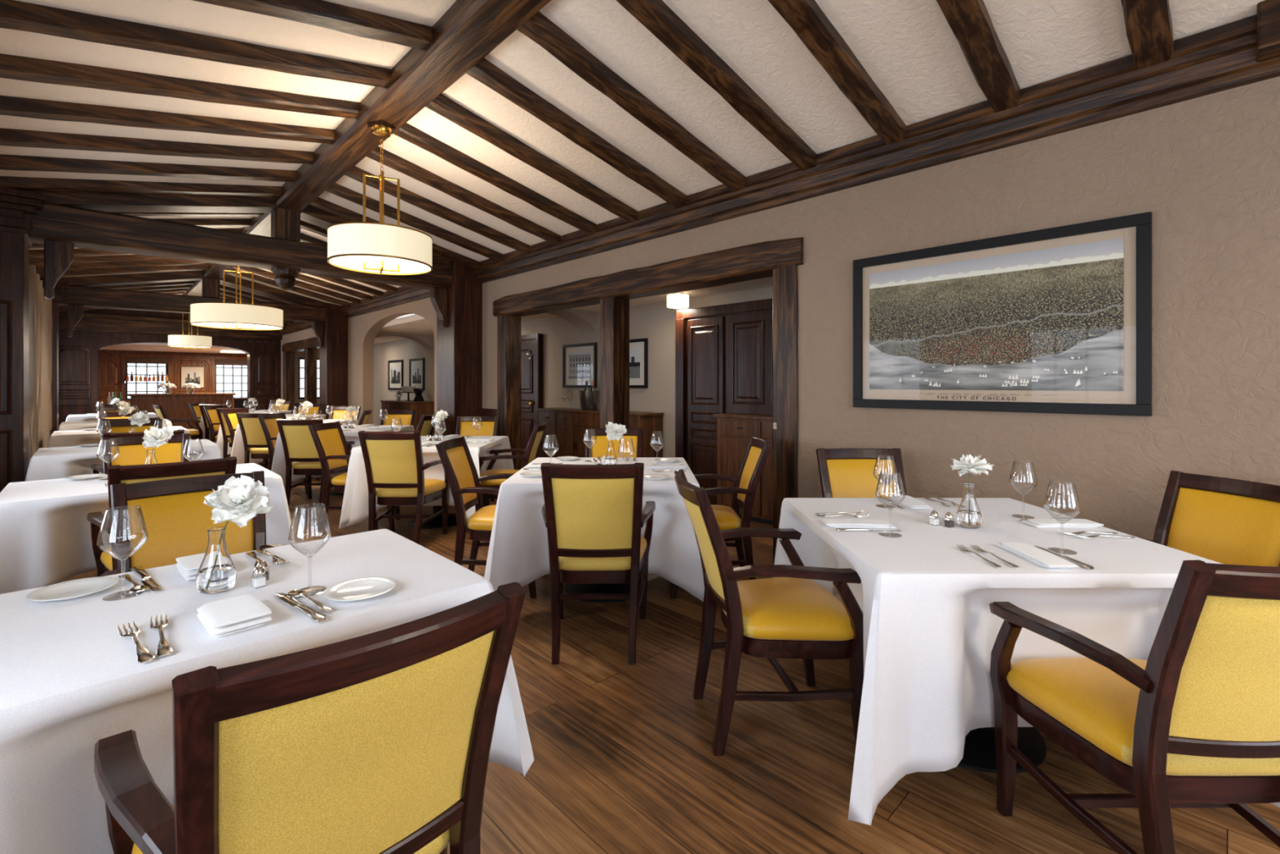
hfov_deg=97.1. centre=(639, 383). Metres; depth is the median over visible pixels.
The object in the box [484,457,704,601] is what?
tablecloth
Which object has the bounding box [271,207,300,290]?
post
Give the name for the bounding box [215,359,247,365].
roller blind
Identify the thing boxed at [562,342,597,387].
framed photograph
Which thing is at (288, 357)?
trim
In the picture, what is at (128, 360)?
roller blind
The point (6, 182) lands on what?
ceiling beam
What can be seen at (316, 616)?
knife
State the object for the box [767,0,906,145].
ceiling beam
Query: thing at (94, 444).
bread plate
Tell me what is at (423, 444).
napkin
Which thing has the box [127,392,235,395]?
countertop
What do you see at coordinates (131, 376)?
bottle
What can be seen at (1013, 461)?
bowl
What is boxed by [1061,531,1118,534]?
fork
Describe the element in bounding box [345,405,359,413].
peony
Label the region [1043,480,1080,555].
wine glass
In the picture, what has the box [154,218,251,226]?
ceiling beam
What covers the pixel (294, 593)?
spoon
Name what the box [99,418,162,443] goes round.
armchair
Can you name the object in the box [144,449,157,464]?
bud vase
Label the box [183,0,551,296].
ridge beam
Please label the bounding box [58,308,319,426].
wall
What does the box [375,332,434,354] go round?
trim
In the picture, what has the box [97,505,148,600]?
wine glass
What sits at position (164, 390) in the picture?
flower vase
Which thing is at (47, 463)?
tablecloth
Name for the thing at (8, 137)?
ceiling beam
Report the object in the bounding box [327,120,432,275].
pendant lamp
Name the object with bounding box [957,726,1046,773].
dining table
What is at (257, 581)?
salt shaker
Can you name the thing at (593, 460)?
salt shaker
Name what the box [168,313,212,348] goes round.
pendant lamp
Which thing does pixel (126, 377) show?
bottle
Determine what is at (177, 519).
armchair
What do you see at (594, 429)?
wine glass
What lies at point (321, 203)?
ceiling beam
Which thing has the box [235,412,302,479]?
armchair
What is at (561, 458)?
bread plate
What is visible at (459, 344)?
trim column
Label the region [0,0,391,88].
ceiling beam
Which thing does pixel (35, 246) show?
ceiling beam
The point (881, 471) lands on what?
bowl
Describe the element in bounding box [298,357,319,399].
window
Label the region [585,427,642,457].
armchair
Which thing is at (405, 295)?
crown molding
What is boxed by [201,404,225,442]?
armchair
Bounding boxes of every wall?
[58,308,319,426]
[98,349,247,408]
[280,75,1279,540]
[373,286,773,457]
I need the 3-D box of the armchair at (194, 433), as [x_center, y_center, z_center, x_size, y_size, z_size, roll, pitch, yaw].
[-8.165,0.831,9.977,0.611,0.945,0.660,0,0,39]
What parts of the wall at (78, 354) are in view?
raised panel, raised panel, raised panel, casing, raised panel, raised panel, raised panel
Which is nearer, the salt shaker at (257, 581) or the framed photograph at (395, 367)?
the salt shaker at (257, 581)
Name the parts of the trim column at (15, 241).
raised panel, raised panel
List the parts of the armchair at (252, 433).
leg, rail, rail, seat, seat frame, leg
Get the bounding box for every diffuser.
[192,322,280,328]
[329,255,430,272]
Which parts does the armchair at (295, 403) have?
leg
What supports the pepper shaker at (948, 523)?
on the tablecloth at (931, 630)
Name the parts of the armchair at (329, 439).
leg, rail, backrest, armrest, seat frame, rail, seat, leg, leg, leg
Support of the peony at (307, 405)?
in the bud vase at (302, 416)
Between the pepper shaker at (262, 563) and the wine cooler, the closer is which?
the pepper shaker at (262, 563)
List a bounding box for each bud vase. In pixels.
[128,426,135,432]
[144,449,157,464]
[195,526,237,594]
[248,403,254,411]
[275,406,280,413]
[298,409,306,419]
[347,414,355,428]
[433,423,443,440]
[604,442,617,464]
[955,483,982,528]
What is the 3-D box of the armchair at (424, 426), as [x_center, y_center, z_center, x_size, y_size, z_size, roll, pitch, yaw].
[-2.781,0.831,6.746,0.660,0.945,0.611,0,0,0]
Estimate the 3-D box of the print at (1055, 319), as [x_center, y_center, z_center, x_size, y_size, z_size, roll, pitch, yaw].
[1.827,-0.315,3.052,0.035,0.920,1.390,0,0,-44]
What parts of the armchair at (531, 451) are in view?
leg, seat frame, seat, armrest, armrest, leg, leg, rail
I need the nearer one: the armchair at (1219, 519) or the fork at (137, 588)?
the fork at (137, 588)
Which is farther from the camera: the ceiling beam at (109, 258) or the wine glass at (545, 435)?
the ceiling beam at (109, 258)
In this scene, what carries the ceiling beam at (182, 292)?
attached to the ceiling at (909, 49)
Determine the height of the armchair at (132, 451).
0.945 m
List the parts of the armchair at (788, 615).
rail, leg, rail, leg, armrest, seat frame, seat, armrest, leg, leg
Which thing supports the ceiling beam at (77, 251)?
attached to the ceiling at (909, 49)
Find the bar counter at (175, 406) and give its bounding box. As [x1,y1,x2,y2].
[127,392,235,429]
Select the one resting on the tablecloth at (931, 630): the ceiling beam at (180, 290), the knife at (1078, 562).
the knife at (1078, 562)
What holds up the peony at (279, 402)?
in the bud vase at (277, 411)
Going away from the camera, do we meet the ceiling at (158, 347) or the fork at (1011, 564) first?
the fork at (1011, 564)
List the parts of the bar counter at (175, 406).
panel, panel, panel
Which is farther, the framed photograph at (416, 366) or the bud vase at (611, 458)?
the framed photograph at (416, 366)
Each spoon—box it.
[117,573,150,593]
[287,589,333,612]
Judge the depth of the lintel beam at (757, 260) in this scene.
4.71 m
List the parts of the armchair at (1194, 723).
leg, armrest, seat, seat frame, leg, rail, rail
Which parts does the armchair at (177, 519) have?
armrest, leg, rail, backrest, leg, armrest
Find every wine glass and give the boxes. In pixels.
[96,440,119,479]
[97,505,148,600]
[182,438,204,461]
[288,503,331,591]
[542,435,559,456]
[582,429,596,462]
[617,438,634,462]
[649,432,664,464]
[873,454,897,508]
[875,471,905,537]
[1008,461,1037,519]
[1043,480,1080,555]
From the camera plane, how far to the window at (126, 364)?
15.85 m
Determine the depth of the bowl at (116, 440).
3.18 m
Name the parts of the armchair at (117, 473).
armrest, leg, seat, leg, rail, leg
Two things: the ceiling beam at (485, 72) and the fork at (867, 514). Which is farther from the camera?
the ceiling beam at (485, 72)
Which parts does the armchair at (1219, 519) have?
armrest, leg, backrest, rail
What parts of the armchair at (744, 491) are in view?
leg, armrest, seat, armrest, seat frame, rail, leg, backrest, leg, rail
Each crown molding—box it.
[278,321,311,335]
[340,286,430,318]
[473,14,1279,283]
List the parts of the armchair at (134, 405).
rail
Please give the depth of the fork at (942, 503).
2.51 m
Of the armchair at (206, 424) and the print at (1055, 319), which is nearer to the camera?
the print at (1055, 319)
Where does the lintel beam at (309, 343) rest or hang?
attached to the wall at (1206, 168)
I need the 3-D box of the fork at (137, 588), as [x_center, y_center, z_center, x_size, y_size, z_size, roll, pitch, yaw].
[-1.361,0.532,1.515,0.208,0.012,0.042,0,0,37]
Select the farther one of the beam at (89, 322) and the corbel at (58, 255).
the beam at (89, 322)
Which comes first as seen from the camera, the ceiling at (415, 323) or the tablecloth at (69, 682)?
the tablecloth at (69, 682)
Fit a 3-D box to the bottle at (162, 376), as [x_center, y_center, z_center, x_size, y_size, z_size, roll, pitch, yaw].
[-13.512,-0.212,15.996,0.068,0.273,0.066,0,0,-44]
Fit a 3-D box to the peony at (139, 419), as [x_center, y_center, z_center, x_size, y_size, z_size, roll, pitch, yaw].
[-4.335,0.385,4.895,0.128,0.283,0.141,0,0,42]
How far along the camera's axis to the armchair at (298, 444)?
5.91 m
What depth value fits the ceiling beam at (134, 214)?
5.59 m
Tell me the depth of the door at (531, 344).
8.91 m
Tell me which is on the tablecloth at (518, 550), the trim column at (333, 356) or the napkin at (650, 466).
the napkin at (650, 466)
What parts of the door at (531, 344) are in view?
raised panel, raised panel, raised panel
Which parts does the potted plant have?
pot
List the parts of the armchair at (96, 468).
armrest, leg, rail, leg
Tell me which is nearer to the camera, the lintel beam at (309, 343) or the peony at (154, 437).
the peony at (154, 437)
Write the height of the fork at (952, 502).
0.009 m
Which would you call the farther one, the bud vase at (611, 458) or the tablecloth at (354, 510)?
the tablecloth at (354, 510)
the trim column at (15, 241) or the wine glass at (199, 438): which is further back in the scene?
the trim column at (15, 241)
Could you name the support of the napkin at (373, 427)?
on the tablecloth at (278, 467)
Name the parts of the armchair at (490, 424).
leg, backrest, rail, leg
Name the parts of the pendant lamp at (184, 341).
lamp shade, shade trim, rod frame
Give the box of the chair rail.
[480,408,497,416]
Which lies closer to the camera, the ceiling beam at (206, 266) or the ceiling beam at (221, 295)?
the ceiling beam at (206, 266)
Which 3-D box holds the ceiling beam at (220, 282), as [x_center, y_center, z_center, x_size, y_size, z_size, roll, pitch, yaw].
[-6.805,-1.652,10.633,1.920,0.552,0.137,0,0,-44]
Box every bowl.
[96,440,119,462]
[97,505,148,560]
[288,503,331,557]
[873,454,897,485]
[875,471,905,510]
[1008,461,1037,494]
[1043,480,1080,524]
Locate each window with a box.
[124,357,168,399]
[214,360,247,397]
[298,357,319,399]
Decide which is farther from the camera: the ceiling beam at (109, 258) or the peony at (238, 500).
the ceiling beam at (109, 258)
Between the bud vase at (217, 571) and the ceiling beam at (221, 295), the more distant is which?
the ceiling beam at (221, 295)
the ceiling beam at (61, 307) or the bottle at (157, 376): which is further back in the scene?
the bottle at (157, 376)
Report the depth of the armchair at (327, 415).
9.23 m
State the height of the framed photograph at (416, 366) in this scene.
0.690 m
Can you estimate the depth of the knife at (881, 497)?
2.55 m
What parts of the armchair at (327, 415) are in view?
leg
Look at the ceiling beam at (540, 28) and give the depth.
3.26 m
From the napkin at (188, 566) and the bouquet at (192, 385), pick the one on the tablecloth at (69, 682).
the napkin at (188, 566)
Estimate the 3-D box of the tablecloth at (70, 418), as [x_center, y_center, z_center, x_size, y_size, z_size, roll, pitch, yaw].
[-9.339,0.802,10.031,1.322,0.526,0.976,0,0,-44]
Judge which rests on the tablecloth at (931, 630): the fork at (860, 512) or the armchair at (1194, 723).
the fork at (860, 512)
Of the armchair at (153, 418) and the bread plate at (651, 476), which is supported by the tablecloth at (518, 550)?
the bread plate at (651, 476)
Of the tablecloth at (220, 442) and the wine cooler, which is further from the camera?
the tablecloth at (220, 442)
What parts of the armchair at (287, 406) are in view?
backrest, rail, leg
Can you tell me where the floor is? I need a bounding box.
[62,439,1279,853]
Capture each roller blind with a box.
[125,357,168,364]
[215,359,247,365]
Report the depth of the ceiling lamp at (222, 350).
15.41 m
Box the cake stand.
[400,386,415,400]
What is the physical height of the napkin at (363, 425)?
0.017 m
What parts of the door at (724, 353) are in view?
raised panel, raised panel, raised panel, raised panel, door, raised panel, raised panel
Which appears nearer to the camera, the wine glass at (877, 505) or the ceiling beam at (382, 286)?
the wine glass at (877, 505)
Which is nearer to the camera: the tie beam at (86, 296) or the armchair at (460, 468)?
the armchair at (460, 468)
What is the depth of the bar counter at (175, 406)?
14.51 m
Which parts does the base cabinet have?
drawer, door, drawer, door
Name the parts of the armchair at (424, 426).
leg, rail, leg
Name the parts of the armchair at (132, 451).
leg, rail, backrest, leg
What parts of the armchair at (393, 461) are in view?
leg, rail, leg, rail, seat frame, seat, leg, armrest, leg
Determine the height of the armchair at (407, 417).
0.945 m
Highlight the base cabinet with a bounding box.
[712,413,773,525]
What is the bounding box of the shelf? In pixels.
[124,381,169,382]
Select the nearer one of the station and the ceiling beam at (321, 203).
the ceiling beam at (321, 203)
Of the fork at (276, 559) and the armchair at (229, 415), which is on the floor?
the armchair at (229, 415)
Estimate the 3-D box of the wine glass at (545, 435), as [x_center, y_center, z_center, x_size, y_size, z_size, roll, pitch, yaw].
[-0.550,0.427,3.490,0.097,0.223,0.097,0,0,-1]
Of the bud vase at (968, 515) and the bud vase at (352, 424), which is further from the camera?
the bud vase at (352, 424)
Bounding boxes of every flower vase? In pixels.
[162,388,170,393]
[186,387,194,393]
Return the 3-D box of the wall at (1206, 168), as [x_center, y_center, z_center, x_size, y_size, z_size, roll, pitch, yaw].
[-2.511,-0.175,7.715,0.180,2.950,19.400,0,0,-44]
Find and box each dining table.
[329,488,343,495]
[407,505,466,528]
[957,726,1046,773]
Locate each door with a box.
[520,333,542,464]
[675,297,773,504]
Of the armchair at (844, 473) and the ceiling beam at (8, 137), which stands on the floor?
the armchair at (844, 473)
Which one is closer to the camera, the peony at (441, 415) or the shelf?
the peony at (441, 415)
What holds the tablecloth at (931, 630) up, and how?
on the dining table at (980, 748)
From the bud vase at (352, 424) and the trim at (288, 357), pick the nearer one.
the bud vase at (352, 424)
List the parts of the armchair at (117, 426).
leg, rail, backrest, leg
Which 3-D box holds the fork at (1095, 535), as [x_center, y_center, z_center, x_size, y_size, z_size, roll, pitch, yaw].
[1.622,0.531,1.972,0.205,0.009,0.024,0,0,0]
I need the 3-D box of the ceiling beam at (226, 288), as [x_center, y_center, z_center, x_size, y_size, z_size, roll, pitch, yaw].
[-7.187,-1.652,11.031,1.920,0.552,0.135,0,0,-44]
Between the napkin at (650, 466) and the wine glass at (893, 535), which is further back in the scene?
the napkin at (650, 466)
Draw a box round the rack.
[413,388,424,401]
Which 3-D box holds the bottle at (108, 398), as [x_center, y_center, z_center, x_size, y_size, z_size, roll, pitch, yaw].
[-12.870,0.350,13.706,0.076,0.300,0.076,0,0,-44]
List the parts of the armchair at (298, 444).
leg, rail, rail, seat, leg, seat frame, leg, armrest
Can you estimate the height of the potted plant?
0.200 m
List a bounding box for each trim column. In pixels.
[0,187,47,492]
[40,277,69,433]
[319,302,347,414]
[436,259,482,435]
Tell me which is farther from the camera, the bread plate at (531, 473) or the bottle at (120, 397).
the bottle at (120, 397)
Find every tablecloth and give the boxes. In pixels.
[0,462,294,594]
[0,528,534,853]
[25,439,222,481]
[47,426,191,447]
[57,418,172,431]
[65,412,157,422]
[197,410,291,442]
[216,414,325,457]
[231,419,358,464]
[271,425,414,485]
[338,435,514,528]
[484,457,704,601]
[772,497,1279,825]
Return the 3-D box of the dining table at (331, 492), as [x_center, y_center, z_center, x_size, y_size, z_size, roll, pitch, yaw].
[-3.500,0.924,6.850,1.030,0.752,1.030,0,0,0]
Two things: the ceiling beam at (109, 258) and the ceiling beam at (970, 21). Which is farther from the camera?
the ceiling beam at (109, 258)
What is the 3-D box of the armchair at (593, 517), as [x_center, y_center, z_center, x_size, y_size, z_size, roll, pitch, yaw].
[-0.211,0.831,2.841,0.612,0.945,0.660,0,0,0]
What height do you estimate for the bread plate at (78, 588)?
0.014 m
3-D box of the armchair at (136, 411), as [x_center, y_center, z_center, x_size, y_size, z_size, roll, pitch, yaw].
[-7.025,0.831,7.696,0.611,0.945,0.660,0,0,-44]
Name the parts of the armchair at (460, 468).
leg, rail, backrest, rail, leg, armrest, seat frame, seat, armrest, leg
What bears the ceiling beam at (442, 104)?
attached to the ceiling at (909, 49)
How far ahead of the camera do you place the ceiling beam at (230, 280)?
10.00 m
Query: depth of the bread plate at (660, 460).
3.94 m
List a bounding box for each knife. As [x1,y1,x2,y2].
[130,565,162,591]
[273,592,326,622]
[835,528,901,531]
[879,496,904,508]
[1020,517,1078,520]
[1033,545,1093,568]
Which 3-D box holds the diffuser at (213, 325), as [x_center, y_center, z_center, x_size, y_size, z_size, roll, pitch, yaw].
[-5.433,-0.795,7.651,1.004,0.006,1.004,0,0,17]
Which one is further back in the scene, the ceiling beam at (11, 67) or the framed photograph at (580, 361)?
the framed photograph at (580, 361)
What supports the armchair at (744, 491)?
on the floor
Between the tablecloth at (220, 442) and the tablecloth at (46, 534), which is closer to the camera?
the tablecloth at (46, 534)
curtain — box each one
[28,264,43,464]
[40,288,52,448]
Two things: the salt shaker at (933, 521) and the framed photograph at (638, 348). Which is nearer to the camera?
the salt shaker at (933, 521)
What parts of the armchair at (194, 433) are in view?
rail, leg, armrest, armrest, seat, seat frame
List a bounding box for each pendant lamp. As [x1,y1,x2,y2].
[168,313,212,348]
[190,265,283,329]
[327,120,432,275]
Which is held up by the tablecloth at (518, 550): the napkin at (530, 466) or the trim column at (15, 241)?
the napkin at (530, 466)
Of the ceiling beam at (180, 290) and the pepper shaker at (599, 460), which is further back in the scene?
the ceiling beam at (180, 290)
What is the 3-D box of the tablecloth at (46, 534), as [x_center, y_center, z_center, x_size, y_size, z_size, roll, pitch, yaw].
[-2.790,0.802,3.196,1.315,0.526,0.970,0,0,-44]
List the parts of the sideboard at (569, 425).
drawer, door, drawer, door, door, drawer, drawer, drawer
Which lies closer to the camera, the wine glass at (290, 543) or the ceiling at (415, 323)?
the wine glass at (290, 543)
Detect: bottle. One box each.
[106,391,111,404]
[118,391,122,401]
[125,373,128,381]
[130,371,133,381]
[156,372,159,381]
[160,371,164,381]
[584,381,589,391]
[590,381,595,391]
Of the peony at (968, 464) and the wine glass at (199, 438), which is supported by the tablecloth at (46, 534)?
the wine glass at (199, 438)
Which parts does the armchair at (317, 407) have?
leg, backrest, rail, leg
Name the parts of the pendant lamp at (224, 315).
lamp shade, shade trim, shade trim, rod frame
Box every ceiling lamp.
[218,349,244,353]
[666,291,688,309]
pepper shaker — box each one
[255,560,269,580]
[596,458,601,464]
[943,511,954,527]
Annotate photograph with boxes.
[180,365,204,387]
[387,359,403,390]
[408,357,424,390]
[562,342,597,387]
[629,337,648,388]
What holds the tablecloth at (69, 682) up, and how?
on the dining table
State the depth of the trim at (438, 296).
6.84 m
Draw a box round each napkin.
[175,552,204,580]
[197,594,271,636]
[358,424,373,426]
[371,426,395,428]
[421,442,432,446]
[443,434,459,438]
[465,438,493,441]
[525,464,541,468]
[646,464,686,468]
[820,518,896,528]
[888,495,933,509]
[995,542,1079,568]
[1021,518,1103,528]
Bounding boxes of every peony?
[110,397,119,404]
[115,400,129,408]
[118,404,133,415]
[128,411,150,426]
[142,426,173,449]
[203,475,272,529]
[248,397,256,401]
[275,398,284,405]
[301,400,312,409]
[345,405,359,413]
[433,409,448,422]
[604,422,626,441]
[949,453,993,484]
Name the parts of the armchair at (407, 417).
leg, backrest, rail, leg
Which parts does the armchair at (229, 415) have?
leg, rail, backrest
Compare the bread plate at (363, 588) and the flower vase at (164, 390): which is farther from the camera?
the flower vase at (164, 390)
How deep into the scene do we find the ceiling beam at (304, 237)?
6.86 m
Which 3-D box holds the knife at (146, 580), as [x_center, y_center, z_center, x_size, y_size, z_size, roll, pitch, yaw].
[-1.351,0.531,1.546,0.275,0.009,0.028,0,0,39]
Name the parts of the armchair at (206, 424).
leg, rail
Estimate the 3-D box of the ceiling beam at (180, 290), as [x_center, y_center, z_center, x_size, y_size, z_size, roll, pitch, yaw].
[-9.494,-1.670,10.292,1.950,0.520,0.138,0,0,-44]
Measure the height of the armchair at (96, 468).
0.945 m
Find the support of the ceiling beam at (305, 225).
attached to the ceiling at (909, 49)
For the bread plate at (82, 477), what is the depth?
3.22 m
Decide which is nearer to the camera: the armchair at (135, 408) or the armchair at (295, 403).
the armchair at (135, 408)
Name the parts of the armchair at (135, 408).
rail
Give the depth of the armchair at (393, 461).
4.42 m
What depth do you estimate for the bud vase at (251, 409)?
10.98 m
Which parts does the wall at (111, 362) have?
raised panel, raised panel, raised panel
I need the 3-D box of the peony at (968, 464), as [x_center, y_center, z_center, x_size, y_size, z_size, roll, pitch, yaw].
[1.238,0.394,2.126,0.142,0.263,0.138,0,0,16]
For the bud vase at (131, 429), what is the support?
on the tablecloth at (47, 463)
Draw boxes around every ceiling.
[0,0,1264,306]
[100,342,246,354]
[373,276,773,343]
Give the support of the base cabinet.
on the floor
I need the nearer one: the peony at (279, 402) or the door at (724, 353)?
the door at (724, 353)
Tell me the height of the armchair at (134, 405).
0.945 m
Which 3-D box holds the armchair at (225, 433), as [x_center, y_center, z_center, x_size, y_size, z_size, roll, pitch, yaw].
[-6.104,0.831,8.731,0.611,0.945,0.660,0,0,0]
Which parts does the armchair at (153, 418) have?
rail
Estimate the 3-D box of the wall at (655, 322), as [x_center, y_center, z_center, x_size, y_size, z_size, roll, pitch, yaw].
[-2.601,0.000,10.022,0.150,2.600,16.250,0,0,-44]
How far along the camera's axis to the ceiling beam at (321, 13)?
2.68 m
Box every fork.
[118,621,155,663]
[150,613,173,657]
[245,551,269,568]
[255,548,290,564]
[815,511,864,515]
[817,513,868,517]
[924,497,955,506]
[935,497,959,506]
[955,544,1001,567]
[970,544,1018,567]
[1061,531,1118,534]
[1074,534,1135,538]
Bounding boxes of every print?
[853,211,1151,416]
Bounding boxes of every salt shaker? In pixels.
[251,565,266,588]
[591,457,595,464]
[929,510,939,525]
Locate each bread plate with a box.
[26,576,119,600]
[65,473,106,479]
[75,443,102,446]
[82,428,99,430]
[323,576,395,600]
[519,471,541,476]
[555,456,579,460]
[643,473,669,479]
[654,457,678,462]
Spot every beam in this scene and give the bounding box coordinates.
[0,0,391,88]
[0,53,359,118]
[0,95,334,143]
[0,128,314,164]
[0,154,296,182]
[0,176,281,196]
[24,202,452,289]
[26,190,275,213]
[28,243,44,248]
[28,248,130,257]
[28,253,177,264]
[33,259,213,271]
[35,263,208,276]
[57,284,325,322]
[58,306,85,309]
[58,307,100,312]
[58,311,282,339]
[91,280,194,288]
[111,212,261,216]
[120,284,190,291]
[141,288,186,293]
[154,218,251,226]
[167,291,183,294]
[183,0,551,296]
[192,0,432,49]
[218,228,241,232]
[220,282,297,304]
[220,284,288,303]
[220,288,266,302]
[220,293,239,299]
[228,268,351,307]
[235,265,360,304]
[267,269,372,301]
[282,336,319,351]
[283,320,293,324]
[300,219,327,237]
[300,232,327,245]
[306,273,384,297]
[309,196,479,269]
[324,182,503,262]
[344,165,530,253]
[355,280,398,293]
[366,146,561,244]
[393,122,596,235]
[425,93,638,222]
[466,57,687,208]
[493,237,803,316]
[517,11,745,191]
[616,0,817,171]
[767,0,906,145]
[936,0,1020,112]
[1120,0,1173,69]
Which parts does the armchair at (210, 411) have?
leg, backrest, rail, armrest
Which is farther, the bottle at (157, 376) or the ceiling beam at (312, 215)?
the bottle at (157, 376)
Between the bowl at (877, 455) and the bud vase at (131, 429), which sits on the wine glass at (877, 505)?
the bowl at (877, 455)
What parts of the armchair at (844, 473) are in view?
leg, rail, backrest, leg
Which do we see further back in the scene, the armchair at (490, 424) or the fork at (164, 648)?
the armchair at (490, 424)
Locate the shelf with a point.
(125, 381)
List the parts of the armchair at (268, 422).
leg, armrest, rail, backrest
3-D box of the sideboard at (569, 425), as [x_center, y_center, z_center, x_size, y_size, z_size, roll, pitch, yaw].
[-0.608,0.825,7.520,0.417,0.950,2.160,0,0,-44]
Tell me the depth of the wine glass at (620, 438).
3.29 m
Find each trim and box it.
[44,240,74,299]
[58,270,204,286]
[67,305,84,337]
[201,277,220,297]
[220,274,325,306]
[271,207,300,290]
[283,351,294,410]
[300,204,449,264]
[304,348,316,403]
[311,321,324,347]
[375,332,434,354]
[429,287,447,328]
[497,315,520,470]
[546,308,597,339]
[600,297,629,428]
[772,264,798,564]
[1256,0,1279,62]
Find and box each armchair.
[87,456,236,577]
[90,429,184,473]
[92,417,159,444]
[93,582,526,853]
[97,433,190,575]
[98,404,137,407]
[98,406,138,420]
[98,411,147,429]
[98,471,286,577]
[99,410,147,412]
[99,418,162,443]
[152,404,203,439]
[188,402,208,439]
[198,404,226,443]
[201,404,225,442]
[215,408,248,457]
[222,408,263,464]
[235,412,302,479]
[257,412,307,494]
[268,400,292,410]
[275,418,355,508]
[290,402,302,413]
[295,403,322,414]
[307,421,399,530]
[316,408,372,479]
[324,404,345,418]
[328,406,360,420]
[357,430,449,544]
[380,409,416,426]
[416,413,436,435]
[435,435,536,598]
[456,416,499,505]
[468,421,546,531]
[540,462,655,663]
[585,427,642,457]
[670,435,771,599]
[674,469,863,755]
[816,448,906,497]
[989,560,1279,853]
[1133,470,1279,566]
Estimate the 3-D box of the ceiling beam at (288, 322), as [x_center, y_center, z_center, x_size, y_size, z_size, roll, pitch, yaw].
[-8.722,-1.652,12.626,1.920,0.551,0.136,0,0,-44]
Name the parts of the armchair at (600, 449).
leg, rail, backrest, leg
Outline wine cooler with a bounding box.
[579,390,599,410]
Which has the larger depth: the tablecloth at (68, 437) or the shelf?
the shelf
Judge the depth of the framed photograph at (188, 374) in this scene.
16.54 m
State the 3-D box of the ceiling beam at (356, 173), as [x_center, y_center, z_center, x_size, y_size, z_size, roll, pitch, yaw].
[-1.827,-1.652,5.461,1.920,0.552,0.136,0,0,-44]
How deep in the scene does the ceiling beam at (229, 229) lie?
6.74 m
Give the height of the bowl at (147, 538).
0.134 m
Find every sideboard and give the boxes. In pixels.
[380,400,434,435]
[536,407,663,457]
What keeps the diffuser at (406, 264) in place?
attached to the pendant lamp at (381, 247)
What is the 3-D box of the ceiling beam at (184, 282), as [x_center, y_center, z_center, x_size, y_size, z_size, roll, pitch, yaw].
[-8.727,-1.669,9.495,1.950,0.522,0.137,0,0,-44]
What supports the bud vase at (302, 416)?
on the tablecloth at (237, 449)
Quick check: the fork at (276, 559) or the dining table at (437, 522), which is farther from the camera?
the dining table at (437, 522)
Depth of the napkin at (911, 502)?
2.49 m
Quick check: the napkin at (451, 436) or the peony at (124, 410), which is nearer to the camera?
the napkin at (451, 436)
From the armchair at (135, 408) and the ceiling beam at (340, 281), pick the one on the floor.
the armchair at (135, 408)
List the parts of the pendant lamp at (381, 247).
lamp shade, shade trim, shade trim, rod frame, chain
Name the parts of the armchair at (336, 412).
leg, backrest, rail, leg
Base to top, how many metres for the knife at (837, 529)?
0.007 m
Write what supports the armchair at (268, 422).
on the floor
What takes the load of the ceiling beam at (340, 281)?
attached to the ceiling at (909, 49)
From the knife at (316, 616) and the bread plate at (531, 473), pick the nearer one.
the knife at (316, 616)
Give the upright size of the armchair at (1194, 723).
0.945 m
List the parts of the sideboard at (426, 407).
drawer, drawer, drawer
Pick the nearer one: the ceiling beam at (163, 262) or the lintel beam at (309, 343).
the ceiling beam at (163, 262)
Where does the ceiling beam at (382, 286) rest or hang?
attached to the ceiling at (909, 49)
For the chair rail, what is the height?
0.100 m
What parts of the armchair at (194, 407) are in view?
leg, backrest, rail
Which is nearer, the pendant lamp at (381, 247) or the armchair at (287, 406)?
the pendant lamp at (381, 247)
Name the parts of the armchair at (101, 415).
leg, backrest, rail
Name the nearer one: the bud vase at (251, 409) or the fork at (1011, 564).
the fork at (1011, 564)
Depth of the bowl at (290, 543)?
1.46 m
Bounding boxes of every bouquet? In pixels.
[156,382,176,388]
[180,382,199,388]
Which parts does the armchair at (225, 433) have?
leg, rail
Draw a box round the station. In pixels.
[232,397,247,408]
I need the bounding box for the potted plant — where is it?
[394,391,403,399]
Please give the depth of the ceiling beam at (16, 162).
4.25 m

